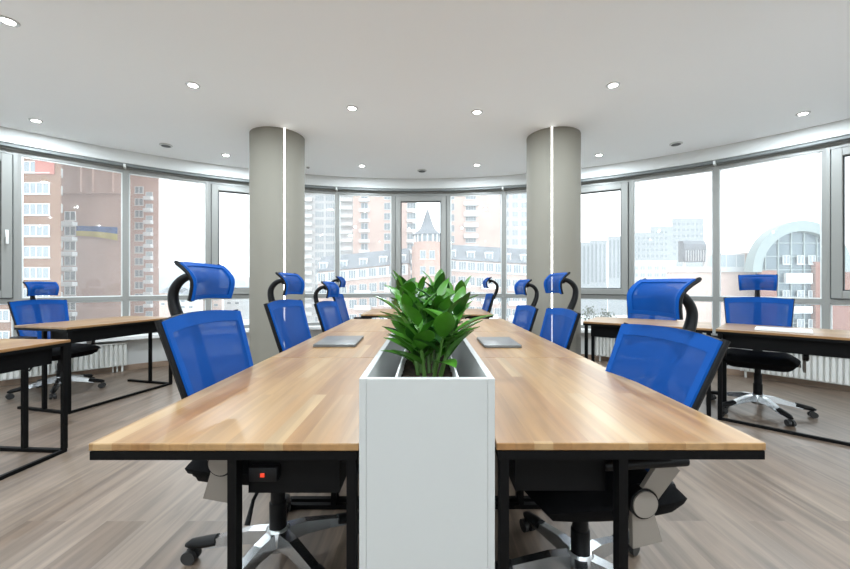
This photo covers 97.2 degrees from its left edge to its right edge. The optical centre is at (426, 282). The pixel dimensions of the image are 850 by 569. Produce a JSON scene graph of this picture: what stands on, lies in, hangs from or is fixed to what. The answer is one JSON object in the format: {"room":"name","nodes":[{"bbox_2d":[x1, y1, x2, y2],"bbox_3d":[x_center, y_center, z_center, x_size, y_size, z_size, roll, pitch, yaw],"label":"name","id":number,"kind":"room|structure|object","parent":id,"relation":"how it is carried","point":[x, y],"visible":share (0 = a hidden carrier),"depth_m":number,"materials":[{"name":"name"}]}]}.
{"room":"open-plan office","nodes":[
{"label":"open-plan office","id":0,"kind":"room"},
{"bbox_2d":[82,329,739,369],"bbox_3d":[-0.203,0.925,3.502,12.133,0.410,5.814,0,0,0],"label":"wall","id":1,"kind":"structure","parent":0,"point":[137,349],"depth_m":5.00,"materials":[{"name":"white paint"}]},
{"bbox_2d":[0,148,17,338],"bbox_3d":[-4.921,-0.405,3.867,0.170,2.170,0.954,0,0,37],"label":"window","id":2,"kind":"structure","parent":1,"relation":"in","point":[8,158],"depth_m":4.17,"materials":[{"name":"grey"}]},
{"bbox_2d":[18,151,125,315],"bbox_3d":[-4.318,-0.405,4.607,0.965,2.170,0.090,0,0,-44],"label":"window","id":3,"kind":"structure","parent":1,"relation":"in","point":[121,298],"depth_m":4.60,"materials":[{"name":"grey"}]},
{"bbox_2d":[123,164,207,333],"bbox_3d":[-3.553,-0.425,5.157,0.956,2.210,0.210,0,0,-35],"label":"window","id":4,"kind":"structure","parent":1,"relation":"in","point":[129,297],"depth_m":5.03,"materials":[{"name":"grey metal"}]},
{"bbox_2d":[208,180,248,327],"bbox_3d":[-2.756,-0.405,5.643,0.934,2.170,0.170,0,0,-26],"label":"window","id":5,"kind":"structure","parent":1,"relation":"in","point":[214,187],"depth_m":5.46,"materials":[{"name":"grey metal"}]},
{"bbox_2d":[305,189,336,325],"bbox_3d":[-1.910,-0.405,6.013,0.923,2.170,0.090,0,0,-17],"label":"window","id":6,"kind":"structure","parent":1,"relation":"in","point":[307,295],"depth_m":6.07,"materials":[{"name":"grey metal"}]},
{"bbox_2d":[79,325,590,343],"bbox_3d":[-0.203,0.700,3.458,11.974,0.040,5.741,0,0,0],"label":"trim","id":7,"kind":"structure","parent":1,"relation":"on","point":[154,335],"depth_m":4.85,"materials":[{"name":"white"}]},
{"bbox_2d":[336,187,392,308],"bbox_3d":[-1.013,-0.425,6.147,0.925,2.210,0.210,0,0,-8],"label":"window","id":8,"kind":"structure","parent":1,"relation":"in","point":[346,295],"depth_m":6.16,"materials":[{"name":"grey metal"}]},
{"bbox_2d":[393,193,448,304],"bbox_3d":[-0.102,-0.405,6.221,0.923,2.170,0.170,0,0,1],"label":"window","id":9,"kind":"structure","parent":1,"relation":"in","point":[398,198],"depth_m":6.20,"materials":[{"name":"grey metal"}]},
{"bbox_2d":[0,354,849,391],"bbox_3d":[-0.203,1.095,3.387,11.674,0.070,5.584,0,0,0],"label":"baseboard","id":10,"kind":"structure","parent":1,"relation":"attached to","point":[158,363],"depth_m":4.41,"materials":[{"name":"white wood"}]},
{"bbox_2d":[449,191,503,318],"bbox_3d":[0.805,-0.405,6.175,0.903,2.170,0.090,0,0,10],"label":"window","id":11,"kind":"structure","parent":1,"relation":"in","point":[480,295],"depth_m":6.09,"materials":[{"name":"grey metal"}]},
{"bbox_2d":[502,187,526,322],"bbox_3d":[1.653,-0.425,5.900,0.915,2.210,0.210,0,0,19],"label":"window","id":12,"kind":"structure","parent":1,"relation":"in","point":[521,191],"depth_m":6.04,"materials":[{"name":"grey metal"}]},
{"bbox_2d":[581,179,630,328],"bbox_3d":[2.501,-0.405,5.561,0.934,2.170,0.170,0,0,27],"label":"window","id":13,"kind":"structure","parent":1,"relation":"in","point":[624,185],"depth_m":5.38,"materials":[{"name":"grey metal"}]},
{"bbox_2d":[631,166,715,333],"bbox_3d":[3.322,-0.405,5.094,0.965,2.170,0.090,0,0,37],"label":"window","id":14,"kind":"structure","parent":1,"relation":"in","point":[699,298],"depth_m":4.88,"materials":[{"name":"grey metal"}]},
{"bbox_2d":[713,146,825,328],"bbox_3d":[3.998,-0.425,4.423,0.210,2.210,0.977,0,0,-44],"label":"window","id":15,"kind":"structure","parent":1,"relation":"in","point":[821,301],"depth_m":4.24,"materials":[{"name":"grey"}]},
{"bbox_2d":[826,141,849,328],"bbox_3d":[4.624,-0.405,3.696,0.170,2.170,0.965,0,0,-35],"label":"window","id":16,"kind":"structure","parent":1,"relation":"in","point":[836,294],"depth_m":4.01,"materials":[{"name":"grey"}]},
{"bbox_2d":[0,0,849,178],"bbox_3d":[-0.203,-1.825,1.339,12.174,0.250,10.179,0,0,0],"label":"ceiling","id":17,"kind":"structure","parent":0,"point":[700,74],"depth_m":3.03,"materials":[{"name":"white paint"}]},
{"bbox_2d":[0,15,20,26],"bbox_3d":[-2.719,-1.697,2.433,0.112,0.006,0.112,0,0,0],"label":"recessed light","id":18,"kind":"object","parent":17,"relation":"in","point":[5,20],"visible":1,"depth_m":2.43,"materials":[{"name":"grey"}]},
{"bbox_2d":[28,118,42,122],"bbox_3d":[-4.090,-1.697,3.923,0.112,0.006,0.112,0,0,0],"label":"recessed light","id":19,"kind":"object","parent":17,"relation":"in","point":[30,119],"visible":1,"depth_m":3.91,"materials":[{"name":"white"}]},
{"bbox_2d":[159,143,172,147],"bbox_3d":[-3.215,-1.692,4.620,0.140,0.016,0.140,0,0,-35],"label":"ceiling vent","id":20,"kind":"object","parent":17,"relation":"in","point":[166,145],"visible":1,"depth_m":4.59,"materials":[{"name":"grey metal"}]},
{"bbox_2d":[185,82,200,88],"bbox_3d":[-2.009,-1.697,3.220,0.112,0.006,0.112,0,0,0],"label":"recessed light","id":21,"kind":"object","parent":17,"relation":"in","point":[194,85],"visible":1,"depth_m":3.22,"materials":[{"name":"white"}]},
{"bbox_2d":[346,105,357,110],"bbox_3d":[-0.729,-1.697,3.643,0.112,0.006,0.112,0,0,0],"label":"recessed light","id":22,"kind":"object","parent":17,"relation":"in","point":[350,107],"visible":1,"depth_m":3.64,"materials":[{"name":"white"}]},
{"bbox_2d":[471,109,482,114],"bbox_3d":[0.497,-1.697,3.728,0.112,0.006,0.112,0,0,0],"label":"recessed light","id":23,"kind":"object","parent":17,"relation":"in","point":[477,111],"visible":1,"depth_m":3.73,"materials":[{"name":"white"}]},
{"bbox_2d":[606,82,619,88],"bbox_3d":[1.597,-1.697,3.220,0.112,0.006,0.112,0,0,0],"label":"recessed light","id":24,"kind":"object","parent":17,"relation":"in","point":[611,85],"visible":1,"depth_m":3.22,"materials":[{"name":"white"}]},
{"bbox_2d":[669,141,682,145],"bbox_3d":[3.034,-1.692,4.570,0.140,0.016,0.140,0,0,37],"label":"ceiling vent","id":25,"kind":"object","parent":17,"relation":"in","point":[677,143],"visible":1,"depth_m":4.54,"materials":[{"name":"grey metal"}]},
{"bbox_2d":[795,111,810,115],"bbox_3d":[3.771,-1.697,3.761,0.112,0.006,0.112,0,0,0],"label":"recessed light","id":26,"kind":"object","parent":17,"relation":"in","point":[804,112],"visible":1,"depth_m":3.75,"materials":[{"name":"white"}]},
{"bbox_2d":[0,359,849,568],"bbox_3d":[-0.203,1.255,1.339,12.174,0.250,10.179,0,0,0],"label":"floor","id":27,"kind":"structure","parent":0,"point":[790,508],"depth_m":1.91,"materials":[{"name":"laminate"}]},
{"bbox_2d":[0,339,70,480],"bbox_3d":[-2.756,0.755,2.040,0.641,0.750,1.022,0,0,4],"label":"desk","id":28,"kind":"object","parent":27,"relation":"on","point":[15,354],"visible":1,"depth_m":2.48,"materials":[{"name":"black metal"}]},
{"bbox_2d":[0,348,51,373],"bbox_3d":[-2.611,0.475,2.026,0.230,0.110,0.895,0,0,4],"label":"cable tray","id":29,"kind":"object","parent":28,"relation":"on","point":[15,362],"depth_m":2.31,"materials":[{"name":"black metal"}]},
{"bbox_2d":[5,281,105,399],"bbox_3d":[-3.898,0.557,3.959,0.766,1.145,0.748,0,0,14],"label":"office chair","id":30,"kind":"object","parent":27,"relation":"on","point":[32,311],"visible":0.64,"depth_m":3.95,"materials":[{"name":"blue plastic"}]},
{"bbox_2d":[0,341,127,380],"bbox_3d":[-4.330,0.943,4.343,0.097,0.375,1.355,0,0,44],"label":"radiator","id":31,"kind":"object","parent":27,"relation":"on","point":[114,354],"visible":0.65,"depth_m":4.58,"materials":[{"name":"white metal"}]},
{"bbox_2d":[94,341,127,345],"bbox_3d":[-4.330,0.765,4.343,0.097,0.020,1.355,0,0,44],"label":"grille","id":32,"kind":"object","parent":31,"relation":"attached to","point":[124,343],"depth_m":4.71,"materials":[{"name":"white metal"}]},
{"bbox_2d":[14,316,172,413],"bbox_3d":[-3.262,0.755,3.774,0.641,0.750,1.022,0,0,14],"label":"desk","id":33,"kind":"object","parent":27,"relation":"on","point":[77,331],"visible":0.76,"depth_m":3.52,"materials":[{"name":"black"}]},
{"bbox_2d":[51,323,156,342],"bbox_3d":[-3.121,0.475,3.735,0.230,0.110,0.895,0,0,14],"label":"cable tray","id":34,"kind":"object","parent":33,"relation":"on","point":[120,331],"depth_m":3.56,"materials":[{"name":"black metal"}]},
{"bbox_2d":[89,358,373,568],"bbox_3d":[-0.481,0.755,1.398,0.641,0.750,1.022,0,0,0],"label":"desk","id":35,"kind":"object","parent":27,"relation":"on","point":[300,415],"visible":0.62,"depth_m":0.97,"materials":[{"name":"brown wood"}]},
{"bbox_2d":[249,464,279,481],"bbox_3d":[-0.405,0.473,0.933,0.070,0.036,0.025,0,0,0],"label":"power socket","id":36,"kind":"object","parent":35,"relation":"attached to","point":[257,472],"visible":1,"depth_m":0.92,"materials":[{"name":"black plastic"}]},
{"bbox_2d":[248,460,345,492],"bbox_3d":[-0.336,0.475,1.395,0.230,0.110,0.895,0,0,0],"label":"cable tray","id":37,"kind":"object","parent":35,"relation":"on","point":[296,476],"depth_m":0.95,"materials":[{"name":"black metal"}]},
{"bbox_2d":[154,260,358,568],"bbox_3d":[-0.663,0.523,1.512,0.779,1.212,0.749,0,0,2],"label":"office chair","id":38,"kind":"object","parent":27,"relation":"on","point":[202,349],"visible":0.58,"depth_m":1.48,"materials":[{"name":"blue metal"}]},
{"bbox_2d":[249,126,304,364],"bbox_3d":[-1.740,-0.285,4.370,0.624,2.830,0.624,0,0,0],"label":"column","id":39,"kind":"structure","parent":27,"relation":"on","point":[276,154],"depth_m":4.10,"materials":[{"name":"grey paint"}]},
{"bbox_2d":[263,272,358,473],"bbox_3d":[-0.684,0.530,2.522,0.788,1.199,0.736,0,0,5],"label":"office chair","id":40,"kind":"object","parent":27,"relation":"on","point":[287,318],"visible":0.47,"depth_m":2.52,"materials":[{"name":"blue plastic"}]},
{"bbox_2d":[313,281,341,331],"bbox_3d":[-0.657,0.557,3.480,0.800,1.145,0.720,0,0,6],"label":"office chair","id":41,"kind":"object","parent":27,"relation":"on","point":[328,313],"visible":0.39,"depth_m":3.48,"materials":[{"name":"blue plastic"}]},
{"bbox_2d":[270,332,391,501],"bbox_3d":[-0.481,0.755,2.423,0.641,0.750,1.022,0,0,0],"label":"desk","id":42,"kind":"object","parent":27,"relation":"on","point":[370,345],"visible":0.21,"depth_m":2.11,"materials":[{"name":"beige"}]},
{"bbox_2d":[313,336,363,346],"bbox_3d":[-0.555,0.371,2.400,0.251,0.016,0.370,0,0,-2],"label":"laptop","id":43,"kind":"object","parent":42,"relation":"on","point":[328,341],"visible":1,"depth_m":2.33,"materials":[{"name":"silver metal"}]},
{"bbox_2d":[331,276,371,322],"bbox_3d":[-0.934,0.520,5.127,0.800,1.219,0.720,0,0,0],"label":"office chair","id":44,"kind":"object","parent":27,"relation":"on","point":[340,300],"visible":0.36,"depth_m":5.15,"materials":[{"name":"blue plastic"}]},
{"bbox_2d":[325,319,394,331],"bbox_3d":[-0.481,0.755,3.448,0.641,0.750,1.022,0,0,0],"label":"desk","id":45,"kind":"object","parent":27,"relation":"on","point":[352,325],"visible":0.22,"depth_m":3.28,"materials":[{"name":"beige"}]},
{"bbox_2d":[361,309,401,318],"bbox_3d":[-0.481,0.755,5.041,0.641,0.750,1.022,0,0,0],"label":"desk","id":46,"kind":"object","parent":27,"relation":"on","point":[373,313],"visible":0.24,"depth_m":4.67,"materials":[{"name":"black wood"}]},
{"bbox_2d":[359,328,494,568],"bbox_3d":[0.000,0.677,2.421,0.320,0.905,3.075,0,0,0],"label":"planter box","id":47,"kind":"object","parent":27,"relation":"on","point":[427,444],"visible":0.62,"depth_m":0.88,"materials":[{"name":"grey laminate"}]},
{"bbox_2d":[395,349,458,376],"bbox_3d":[0.000,0.405,1.404,0.166,0.320,0.990,0,0,0],"label":"trough","id":48,"kind":"object","parent":47,"relation":"in","point":[400,370],"visible":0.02,"depth_m":1.15,"materials":[{"name":"white plastic"}]},
{"bbox_2d":[401,351,452,376],"bbox_3d":[0.000,0.418,1.404,0.154,0.280,0.978,0,0,0],"label":"potting soil","id":49,"kind":"object","parent":48,"relation":"in","point":[409,368],"visible":0.12,"depth_m":1.22,"materials":[{"name":"brown soil"}]},
{"bbox_2d":[388,271,452,315],"bbox_3d":[-0.006,0.117,1.781,0.348,0.346,0.328,0,0,-31],"label":"plant","id":50,"kind":"object","parent":49,"relation":"in","point":[428,277],"visible":0.04,"depth_m":1.73,"materials":[{"name":"green plant"}]},
{"bbox_2d":[373,269,477,364],"bbox_3d":[-0.007,0.119,1.368,0.356,0.343,0.358,0,0,37],"label":"plant","id":51,"kind":"object","parent":49,"relation":"in","point":[440,285],"visible":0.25,"depth_m":1.31,"materials":[{"name":"green plant"}]},
{"bbox_2d":[391,273,469,328],"bbox_3d":[0.013,0.123,1.579,0.340,0.335,0.369,0,0,0],"label":"plant","id":52,"kind":"object","parent":49,"relation":"in","point":[398,284],"visible":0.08,"depth_m":1.54,"materials":[{"name":"green plant"}]},
{"bbox_2d":[380,286,492,376],"bbox_3d":[0.015,0.150,1.142,0.307,0.282,0.361,0,0,-24],"label":"plant","id":53,"kind":"object","parent":49,"relation":"in","point":[437,332],"visible":0.98,"depth_m":1.10,"materials":[{"name":"green plant"}]},
{"bbox_2d":[462,309,492,318],"bbox_3d":[0.481,0.755,5.044,0.641,0.750,1.022,0,0,0],"label":"desk","id":54,"kind":"object","parent":27,"relation":"on","point":[473,313],"visible":0.16,"depth_m":4.67,"materials":[{"name":"black wood"}]},
{"bbox_2d":[469,277,498,318],"bbox_3d":[0.595,0.525,5.173,0.800,1.209,0.720,0,0,0],"label":"office chair","id":55,"kind":"object","parent":27,"relation":"on","point":[490,297],"visible":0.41,"depth_m":5.18,"materials":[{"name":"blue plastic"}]},
{"bbox_2d":[458,319,529,331],"bbox_3d":[0.485,0.755,3.451,0.641,0.750,1.022,0,0,0],"label":"desk","id":56,"kind":"object","parent":27,"relation":"on","point":[487,325],"visible":0.12,"depth_m":3.28,"materials":[{"name":"black wood"}]},
{"bbox_2d":[466,332,583,501],"bbox_3d":[0.485,0.755,2.426,0.641,0.750,1.022,0,0,0],"label":"desk","id":57,"kind":"object","parent":27,"relation":"on","point":[533,345],"visible":0.19,"depth_m":2.14,"materials":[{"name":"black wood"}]},
{"bbox_2d":[477,337,521,347],"bbox_3d":[0.445,0.371,2.360,0.221,0.016,0.340,0,0,0],"label":"laptop","id":58,"kind":"object","parent":57,"relation":"on","point":[487,342],"visible":1,"depth_m":2.29,"materials":[{"name":"silver metal"}]},
{"bbox_2d":[512,279,538,331],"bbox_3d":[0.692,0.547,3.577,0.800,1.165,0.720,0,0,-6],"label":"office chair","id":59,"kind":"object","parent":27,"relation":"on","point":[525,315],"visible":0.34,"depth_m":3.63,"materials":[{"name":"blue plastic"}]},
{"bbox_2d":[527,126,580,355],"bbox_3d":[1.470,-0.285,4.370,0.624,2.830,0.624,0,0,0],"label":"column","id":60,"kind":"structure","parent":27,"relation":"on","point":[554,153],"depth_m":4.12,"materials":[{"name":"grey paint"}]},
{"bbox_2d":[540,272,580,349],"bbox_3d":[0.683,0.526,2.668,0.729,1.206,0.749,0,0,-29],"label":"office chair","id":61,"kind":"object","parent":27,"relation":"on","point":[559,325],"visible":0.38,"depth_m":2.67,"materials":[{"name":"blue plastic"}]},
{"bbox_2d":[596,337,614,360],"bbox_3d":[2.859,0.943,5.194,0.957,0.375,0.097,0,0,32],"label":"radiator","id":62,"kind":"object","parent":27,"relation":"on","point":[604,346],"visible":0.12,"depth_m":5.36,"materials":[{"name":"white metal"}]},
{"bbox_2d":[495,277,730,568],"bbox_3d":[0.607,0.554,1.394,0.758,1.150,0.762,0,0,-35],"label":"office chair","id":63,"kind":"object","parent":27,"relation":"on","point":[681,365],"visible":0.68,"depth_m":1.30,"materials":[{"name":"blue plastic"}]},
{"bbox_2d":[480,358,765,568],"bbox_3d":[0.485,0.755,1.401,0.641,0.750,1.022,0,0,0],"label":"desk","id":64,"kind":"object","parent":27,"relation":"on","point":[558,421],"visible":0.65,"depth_m":0.97,"materials":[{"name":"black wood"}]},
{"bbox_2d":[509,460,604,490],"bbox_3d":[0.340,0.475,1.405,0.230,0.110,0.895,0,0,0],"label":"cable tray","id":65,"kind":"object","parent":64,"relation":"on","point":[525,475],"depth_m":0.96,"materials":[{"name":"black metal"}]},
{"bbox_2d":[615,307,676,340],"bbox_3d":[2.356,0.562,3.967,0.748,1.135,0.766,0,0,37],"label":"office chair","id":66,"kind":"object","parent":27,"relation":"on","point":[635,316],"visible":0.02,"depth_m":4.15,"materials":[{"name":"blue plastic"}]},
{"bbox_2d":[583,317,712,416],"bbox_3d":[2.147,0.755,3.673,1.022,0.750,0.641,0,0,36],"label":"desk","id":67,"kind":"object","parent":27,"relation":"on","point":[608,327],"visible":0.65,"depth_m":3.64,"materials":[{"name":"black"}]},
{"bbox_2d":[591,326,702,337],"bbox_3d":[2.058,0.475,3.558,0.895,0.110,0.230,0,0,36],"label":"cable tray","id":68,"kind":"object","parent":67,"relation":"on","point":[596,331],"depth_m":3.66,"materials":[{"name":"black metal"}]},
{"bbox_2d":[711,274,818,426],"bbox_3d":[2.959,0.525,3.344,0.748,1.209,0.766,0,0,41],"label":"office chair","id":69,"kind":"object","parent":27,"relation":"on","point":[757,310],"visible":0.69,"depth_m":3.38,"materials":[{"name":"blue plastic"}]},
{"bbox_2d":[716,323,849,445],"bbox_3d":[2.974,0.755,2.971,1.022,0.750,0.641,0,0,44],"label":"desk","id":70,"kind":"object","parent":27,"relation":"on","point":[823,342],"visible":0.79,"depth_m":2.89,"materials":[{"name":"black metal"}]},
{"bbox_2d":[754,326,812,333],"bbox_3d":[2.825,0.371,2.978,0.330,0.016,0.221,0,0,44],"label":"laptop","id":71,"kind":"object","parent":70,"relation":"on","point":[761,328],"visible":1,"depth_m":2.93,"materials":[{"name":"white"}]},
{"bbox_2d":[726,334,849,358],"bbox_3d":[2.870,0.475,2.870,0.895,0.110,0.230,0,0,44],"label":"cable tray","id":72,"kind":"object","parent":70,"relation":"on","point":[817,348],"depth_m":2.83,"materials":[{"name":"black metal"}]},
{"bbox_2d":[740,348,849,385],"bbox_3d":[4.212,0.943,4.008,0.097,0.375,1.355,0,0,-40],"label":"radiator","id":73,"kind":"object","parent":27,"relation":"on","point":[833,370],"visible":0.47,"depth_m":3.98,"materials":[{"name":"white metal"}]},
{"bbox_2d":[0,118,849,188],"bbox_3d":[-0.203,-1.620,3.501,12.133,0.160,5.817,0,0,0],"label":"trim","id":74,"kind":"structure","parent":0,"point":[842,127],"depth_m":4.96,"materials":[{"name":"white paint"}]},
{"bbox_2d":[0,134,849,192],"bbox_3d":[-0.203,-1.522,3.396,11.714,0.035,5.606,0,0,0],"label":"trim","id":75,"kind":"structure","parent":74,"relation":"attached to","point":[844,137],"depth_m":4.97,"materials":[{"name":"grey metal"}]},
{"label":"outside","id":76,"kind":"structure","parent":0,"visible":0},
{"bbox_2d":[200,286,626,323],"bbox_3d":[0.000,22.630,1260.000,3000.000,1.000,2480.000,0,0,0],"label":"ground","id":77,"kind":"structure","parent":76,"point":[245,321],"depth_m":255.36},
{"bbox_2d":[0,158,60,338],"bbox_3d":[-66.811,-10.043,56.954,36.321,64.380,14.393,0,0,0],"label":"tower block","id":78,"kind":"object","parent":77,"relation":"on","point":[41,179],"visible":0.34,"depth_m":50.00,"materials":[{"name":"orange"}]},
{"bbox_2d":[61,164,131,320],"bbox_3d":[-70.499,-18.816,78.525,29.591,81.891,17.250,0,0,0],"label":"tower block","id":79,"kind":"object","parent":77,"relation":"on","point":[90,266],"visible":0.4,"depth_m":71.00,"materials":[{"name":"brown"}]},
{"bbox_2d":[76,226,117,240],"bbox_3d":[-62.122,-9.354,70.568,7.730,2.785,0.276,0,0,0],"label":"banner","id":80,"kind":"object","parent":79,"relation":"attached to","point":[92,231],"visible":1,"depth_m":70.52,"materials":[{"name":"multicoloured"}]},
{"bbox_2d":[132,175,158,316],"bbox_3d":[-73.483,-12.644,96.625,18.625,82.752,15.050,0,0,0],"label":"tower block","id":81,"kind":"object","parent":77,"relation":"on","point":[145,190],"visible":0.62,"depth_m":89.99,"materials":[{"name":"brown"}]},
{"bbox_2d":[159,287,188,316],"bbox_3d":[-143.513,12.248,207.000,20.293,19.763,15.000,0,0,0],"label":"house","id":82,"kind":"structure","parent":77,"relation":"on","point":[163,305],"depth_m":200.00,"materials":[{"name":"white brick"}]},
{"bbox_2d":[179,290,199,312],"bbox_3d":[-125.060,12.862,197.000,21.093,18.537,15.000,0,0,0],"label":"house","id":83,"kind":"structure","parent":77,"relation":"on","point":[187,306],"depth_m":190.00,"materials":[{"name":"grey"}]},
{"bbox_2d":[159,265,248,293],"bbox_3d":[-414.400,-8.535,730.000,317.333,61.330,240.000,0,0,0],"label":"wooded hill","id":84,"kind":"structure","parent":77,"relation":"on","point":[168,274],"depth_m":662.68,"materials":[{"name":"white"}]},
{"bbox_2d":[203,299,221,310],"bbox_3d":[-124.126,12.675,217.000,19.653,18.910,15.000,0,0,0],"label":"house","id":85,"kind":"structure","parent":77,"relation":"on","point":[216,304],"depth_m":210.00,"materials":[{"name":"pink brick"}]},
{"bbox_2d":[224,287,248,318],"bbox_3d":[-120.148,12.382,237.000,24.175,19.497,15.000,0,0,0],"label":"house","id":86,"kind":"structure","parent":77,"relation":"on","point":[242,305],"depth_m":230.03,"materials":[{"name":"grey concrete"}]},
{"bbox_2d":[305,193,352,321],"bbox_3d":[-43.633,-49.785,161.775,31.567,143.830,26.750,0,0,0],"label":"tower block","id":87,"kind":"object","parent":77,"relation":"on","point":[319,209],"visible":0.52,"depth_m":149.94,"materials":[{"name":"grey concrete"}]},
{"bbox_2d":[316,248,410,321],"bbox_3d":[-12.629,7.513,79.450,18.160,29.234,13.100,0,0,0],"label":"building","id":88,"kind":"structure","parent":77,"relation":"on","point":[367,272],"depth_m":73.96,"materials":[{"name":"pink brick"}]},
{"bbox_2d":[353,196,416,277],"bbox_3d":[-14.786,-34.433,122.575,23.613,113.126,23.150,0,0,0],"label":"building","id":89,"kind":"structure","parent":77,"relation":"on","point":[371,215],"depth_m":112.00,"materials":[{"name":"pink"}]},
{"bbox_2d":[412,208,439,286],"bbox_3d":[0.088,4.219,70.220,5.800,35.822,8.760,0,0,0],"label":"building","id":90,"kind":"structure","parent":77,"relation":"on","point":[426,248],"depth_m":66.48,"materials":[{"name":"pink brick"}]},
{"bbox_2d":[451,195,499,247],"bbox_3d":[15.432,-34.433,122.475,21.607,113.126,23.350,0,0,0],"label":"brick tower","id":91,"kind":"structure","parent":77,"relation":"on","point":[475,220],"depth_m":112.00,"materials":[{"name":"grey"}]},
{"bbox_2d":[451,245,526,321],"bbox_3d":[13.517,7.118,79.450,19.936,30.023,13.100,0,0,0],"label":"building","id":92,"kind":"structure","parent":77,"relation":"on","point":[480,262],"depth_m":73.94,"materials":[{"name":"pink brick"}]},
{"bbox_2d":[500,193,526,248],"bbox_3d":[35.007,-43.725,144.954,27.833,131.710,20.393,0,0,0],"label":"tower block","id":93,"kind":"object","parent":77,"relation":"on","point":[516,203],"visible":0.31,"depth_m":134.99,"materials":[{"name":"grey"}]},
{"bbox_2d":[581,242,589,314],"bbox_3d":[110.427,-3.052,270.000,22.860,50.363,20.300,0,0,0],"label":"tower block","id":94,"kind":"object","parent":77,"relation":"on","point":[585,246],"visible":0.48,"depth_m":260.02,"materials":[{"name":"concrete"}]},
{"bbox_2d":[581,306,596,320],"bbox_3d":[65.310,15.593,150.190,8.508,13.084,7.847,0,0,0],"label":"street tree","id":95,"kind":"object","parent":77,"relation":"on","point":[588,308],"visible":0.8,"depth_m":149.39,"materials":[{"name":"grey plant"}]},
{"bbox_2d":[590,240,606,314],"bbox_3d":[123.707,-3.745,270.000,21.687,51.750,20.300,0,0,0],"label":"tower block","id":96,"kind":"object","parent":77,"relation":"on","point":[598,248],"visible":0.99,"depth_m":260.02,"materials":[{"name":"concrete"}]},
{"bbox_2d":[597,308,614,316],"bbox_3d":[69.353,16.010,144.642,7.539,12.251,7.570,0,0,0],"label":"street tree","id":97,"kind":"object","parent":77,"relation":"on","point":[603,313],"visible":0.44,"depth_m":145.00,"materials":[{"name":"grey plant"}]},
{"bbox_2d":[608,236,626,314],"bbox_3d":[137.787,-5.132,270.000,24.887,54.523,20.300,0,0,0],"label":"tower block","id":98,"kind":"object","parent":77,"relation":"on","point":[619,307],"visible":0.62,"depth_m":260.02,"materials":[{"name":"concrete"}]},
{"bbox_2d":[635,232,649,260],"bbox_3d":[195.753,-11.185,342.500,31.007,66.630,25.300,0,0,0],"label":"tower block","id":99,"kind":"object","parent":77,"relation":"on","point":[642,239],"visible":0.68,"depth_m":329.98,"materials":[{"name":"concrete"}]},
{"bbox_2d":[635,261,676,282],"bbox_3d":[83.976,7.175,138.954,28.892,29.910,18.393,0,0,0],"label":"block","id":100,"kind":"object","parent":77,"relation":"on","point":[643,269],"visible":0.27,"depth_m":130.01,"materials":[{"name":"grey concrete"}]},
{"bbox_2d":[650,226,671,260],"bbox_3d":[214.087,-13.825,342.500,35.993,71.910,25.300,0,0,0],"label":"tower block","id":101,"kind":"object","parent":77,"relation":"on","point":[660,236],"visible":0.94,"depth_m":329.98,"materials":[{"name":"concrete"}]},
{"bbox_2d":[672,218,703,266],"bbox_3d":[238.913,-17.345,342.500,46.927,78.950,25.300,0,0,0],"label":"tower block","id":102,"kind":"object","parent":77,"relation":"on","point":[683,229],"visible":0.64,"depth_m":329.98,"materials":[{"name":"concrete"}]},
{"bbox_2d":[667,253,754,325],"bbox_3d":[68.091,7.893,84.825,36.342,28.474,14.650,0,0,0],"label":"building","id":103,"kind":"structure","parent":77,"relation":"on","point":[732,265],"depth_m":78.00,"materials":[{"name":"grey concrete"}]},
{"bbox_2d":[678,241,706,266],"bbox_3d":[65.013,2.272,91.790,5.397,25.152,2.420,0,0,0],"label":"house","id":104,"kind":"structure","parent":103,"relation":"on","point":[688,251],"depth_m":90.79,"materials":[{"name":"stone"}]},
{"bbox_2d":[744,221,849,329],"bbox_3d":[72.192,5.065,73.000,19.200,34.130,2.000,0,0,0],"label":"glass building","id":105,"kind":"structure","parent":77,"relation":"on","point":[789,250],"depth_m":72.83,"materials":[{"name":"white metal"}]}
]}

